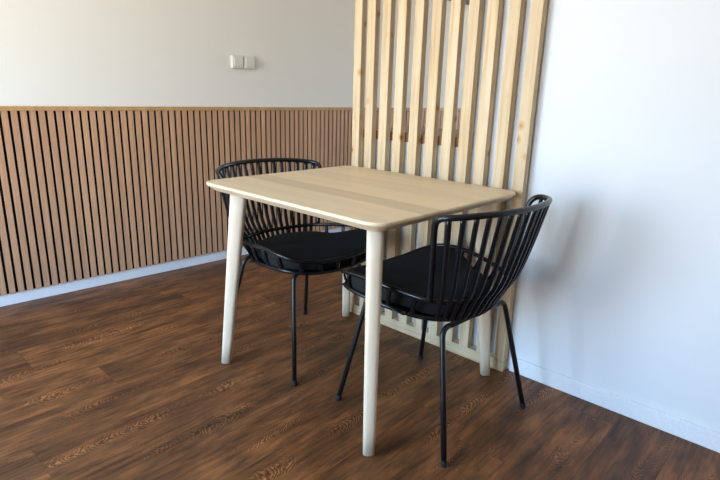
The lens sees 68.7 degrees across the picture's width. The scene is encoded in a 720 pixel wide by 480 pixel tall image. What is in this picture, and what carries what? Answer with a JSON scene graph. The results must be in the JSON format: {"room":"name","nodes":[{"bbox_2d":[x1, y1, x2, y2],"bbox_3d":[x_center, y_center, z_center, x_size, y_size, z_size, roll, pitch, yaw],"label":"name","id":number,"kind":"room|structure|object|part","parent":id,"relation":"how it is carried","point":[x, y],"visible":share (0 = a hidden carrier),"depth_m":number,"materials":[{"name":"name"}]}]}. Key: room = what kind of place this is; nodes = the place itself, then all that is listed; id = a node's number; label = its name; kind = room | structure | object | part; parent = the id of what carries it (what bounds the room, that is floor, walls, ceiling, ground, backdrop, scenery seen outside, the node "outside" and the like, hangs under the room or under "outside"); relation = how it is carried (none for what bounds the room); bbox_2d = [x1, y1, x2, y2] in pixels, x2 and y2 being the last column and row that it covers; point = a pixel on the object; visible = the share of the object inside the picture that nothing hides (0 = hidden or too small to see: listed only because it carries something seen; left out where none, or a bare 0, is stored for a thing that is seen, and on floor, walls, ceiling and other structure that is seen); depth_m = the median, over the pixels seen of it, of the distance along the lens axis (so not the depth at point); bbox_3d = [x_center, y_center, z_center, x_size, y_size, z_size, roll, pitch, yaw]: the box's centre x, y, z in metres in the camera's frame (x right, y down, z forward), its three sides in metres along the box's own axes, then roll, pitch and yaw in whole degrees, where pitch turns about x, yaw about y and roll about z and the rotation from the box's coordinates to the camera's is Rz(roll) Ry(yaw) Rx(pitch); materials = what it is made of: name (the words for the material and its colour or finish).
{"room":"dining room","nodes":[
{"label":"dining room","id":0,"kind":"room"},
{"bbox_2d":[0,0,468,107],"bbox_3d":[-0.543,-1.208,3.507,7.414,2.550,0.150,-13,21,-42],"label":"wall","id":1,"kind":"structure","parent":0,"point":[107,53],"depth_m":2.99,"materials":[{"name":"white paint"}]},
{"bbox_2d":[0,227,341,306],"bbox_3d":[-0.522,0.010,3.784,7.394,0.058,0.013,-13,21,-42],"label":"baseboard","id":2,"kind":"structure","parent":1,"relation":"attached to","point":[27,295],"depth_m":2.95,"materials":[{"name":"white paint"}]},
{"bbox_2d":[0,106,460,295],"bbox_3d":[-0.469,-0.461,3.682,6.500,0.905,0.031,-13,21,-42],"label":"wall panel","id":3,"kind":"object","parent":1,"relation":"attached to","point":[86,192],"visible":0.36,"depth_m":2.91,"materials":[{"name":"brown wood"}]},
{"bbox_2d":[231,55,254,68],"bbox_3d":[-0.718,-1.090,3.235,0.158,0.074,0.031,-13,21,-42],"label":"light switch","id":4,"kind":"object","parent":1,"relation":"attached to","point":[240,62],"visible":1,"depth_m":3.22,"materials":[{"name":"beige plastic"}]},
{"bbox_2d":[0,254,719,479],"bbox_3d":[1.061,0.517,2.420,6.500,0.100,8.000,15,21,40],"label":"floor","id":5,"kind":"structure","parent":0,"point":[128,379],"depth_m":1.87,"materials":[{"name":"brown wood"}]},
{"bbox_2d":[215,158,366,385],"bbox_3d":[-0.263,0.079,2.215,0.588,0.779,0.531,16,21,41],"label":"dining chair","id":6,"kind":"object","parent":5,"relation":"on","point":[304,252],"visible":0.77,"depth_m":2.13,"materials":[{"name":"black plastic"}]},
{"bbox_3d":[-0.524,0.257,2.239,0.137,0.405,0.035,1,16,-2],"label":"leg","id":7,"kind":"part","parent":6,"relation":"part of","materials":[{"name":"black metal"}]},
{"bbox_3d":[-0.399,-0.196,2.280,0.193,0.291,0.531,16,21,41],"label":"rail","id":8,"kind":"part","parent":6,"relation":"part of","materials":[{"name":"black plastic"}]},
{"bbox_3d":[-0.246,0.330,1.986,0.034,0.415,0.130,2,16,2],"label":"leg","id":9,"kind":"part","parent":6,"relation":"part of","materials":[{"name":"black metal"}]},
{"bbox_3d":[-0.256,0.189,2.512,0.035,0.405,0.137,1,16,-1],"label":"leg","id":10,"kind":"part","parent":6,"relation":"part of","materials":[{"name":"black metal"}]},
{"bbox_3d":[-0.212,0.061,2.160,0.439,0.058,0.496,16,21,41],"label":"seat","id":11,"kind":"part","parent":6,"relation":"part of","materials":[{"name":"black plastic"}]},
{"bbox_2d":[206,166,515,456],"bbox_3d":[-0.011,0.160,2.023,0.880,0.740,0.780,16,21,41],"label":"dining table","id":12,"kind":"object","parent":5,"relation":"on","point":[375,201],"visible":0.88,"depth_m":1.79,"materials":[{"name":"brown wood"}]},
{"bbox_3d":[-0.489,0.155,2.047,0.124,0.705,0.050,2,16,1],"label":"leg","id":13,"kind":"part","parent":12,"relation":"part of","materials":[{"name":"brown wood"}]},
{"bbox_3d":[-0.058,0.046,2.485,0.050,0.705,0.124,2,16,1],"label":"leg","id":14,"kind":"part","parent":12,"relation":"part of","materials":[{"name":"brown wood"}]},
{"bbox_3d":[0.034,0.303,1.569,0.050,0.705,0.124,2,16,1],"label":"leg","id":15,"kind":"part","parent":12,"relation":"part of","materials":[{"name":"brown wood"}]},
{"bbox_3d":[0.465,0.194,2.007,0.124,0.705,0.050,2,16,1],"label":"leg","id":16,"kind":"part","parent":12,"relation":"part of","materials":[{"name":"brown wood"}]},
{"bbox_2d":[336,194,551,467],"bbox_3d":[0.277,0.216,1.777,0.531,0.779,0.588,-13,21,-42],"label":"dining chair","id":17,"kind":"object","parent":5,"relation":"on","point":[435,282],"visible":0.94,"depth_m":1.58,"materials":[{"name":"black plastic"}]},
{"bbox_3d":[-0.016,0.377,1.843,0.130,0.415,0.034,1,16,-4],"label":"leg","id":18,"kind":"part","parent":17,"relation":"part of","materials":[{"name":"black metal"}]},
{"bbox_3d":[0.230,0.169,1.816,0.496,0.058,0.439,-13,21,-42],"label":"seat","id":19,"kind":"part","parent":17,"relation":"part of","materials":[{"name":"black plastic"}]},
{"bbox_3d":[0.263,0.312,2.104,0.034,0.415,0.130,3,16,5],"label":"leg","id":20,"kind":"part","parent":17,"relation":"part of","materials":[{"name":"black metal"}]},
{"bbox_3d":[0.249,0.463,1.580,0.035,0.405,0.137,2,16,1],"label":"leg","id":21,"kind":"part","parent":17,"relation":"part of","materials":[{"name":"black metal"}]},
{"bbox_3d":[0.421,0.023,1.576,0.531,0.291,0.193,-13,21,-42],"label":"rail","id":22,"kind":"part","parent":17,"relation":"part of","materials":[{"name":"black plastic"}]},
{"bbox_3d":[0.528,0.398,1.843,0.137,0.405,0.035,2,16,0],"label":"leg","id":23,"kind":"part","parent":17,"relation":"part of","materials":[{"name":"black metal"}]},
{"bbox_2d":[350,0,547,371],"bbox_3d":[0.304,-0.727,2.092,0.862,2.430,0.043,15,21,40],"label":"slatted screen","id":24,"kind":"object","parent":5,"relation":"on","point":[462,346],"visible":0.73,"depth_m":2.10,"materials":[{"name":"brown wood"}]},
{"bbox_3d":[0.271,0.420,2.411,0.862,0.048,0.043,15,21,40],"label":"rail","id":25,"kind":"part","parent":24,"relation":"part of","materials":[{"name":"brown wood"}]},
{"bbox_2d":[358,0,719,432],"bbox_3d":[1.514,-0.486,1.128,3.968,2.550,0.120,15,21,40],"label":"wall","id":26,"kind":"structure","parent":0,"point":[617,290],"depth_m":1.74,"materials":[{"name":"white paint"}]},
{"bbox_2d":[363,127,459,146],"bbox_3d":[0.352,-0.481,2.433,0.573,0.040,0.420,15,21,40],"label":"board","id":27,"kind":"object","parent":26,"relation":"on","point":[439,142],"visible":0.03,"depth_m":2.29,"materials":[{"name":"brown wood"}]},
{"bbox_2d":[509,357,719,452],"bbox_3d":[1.753,0.810,1.135,3.103,0.062,0.012,15,21,40],"label":"baseboard","id":28,"kind":"structure","parent":26,"relation":"attached to","point":[710,439],"depth_m":1.85,"materials":[{"name":"white paint"}]}
]}

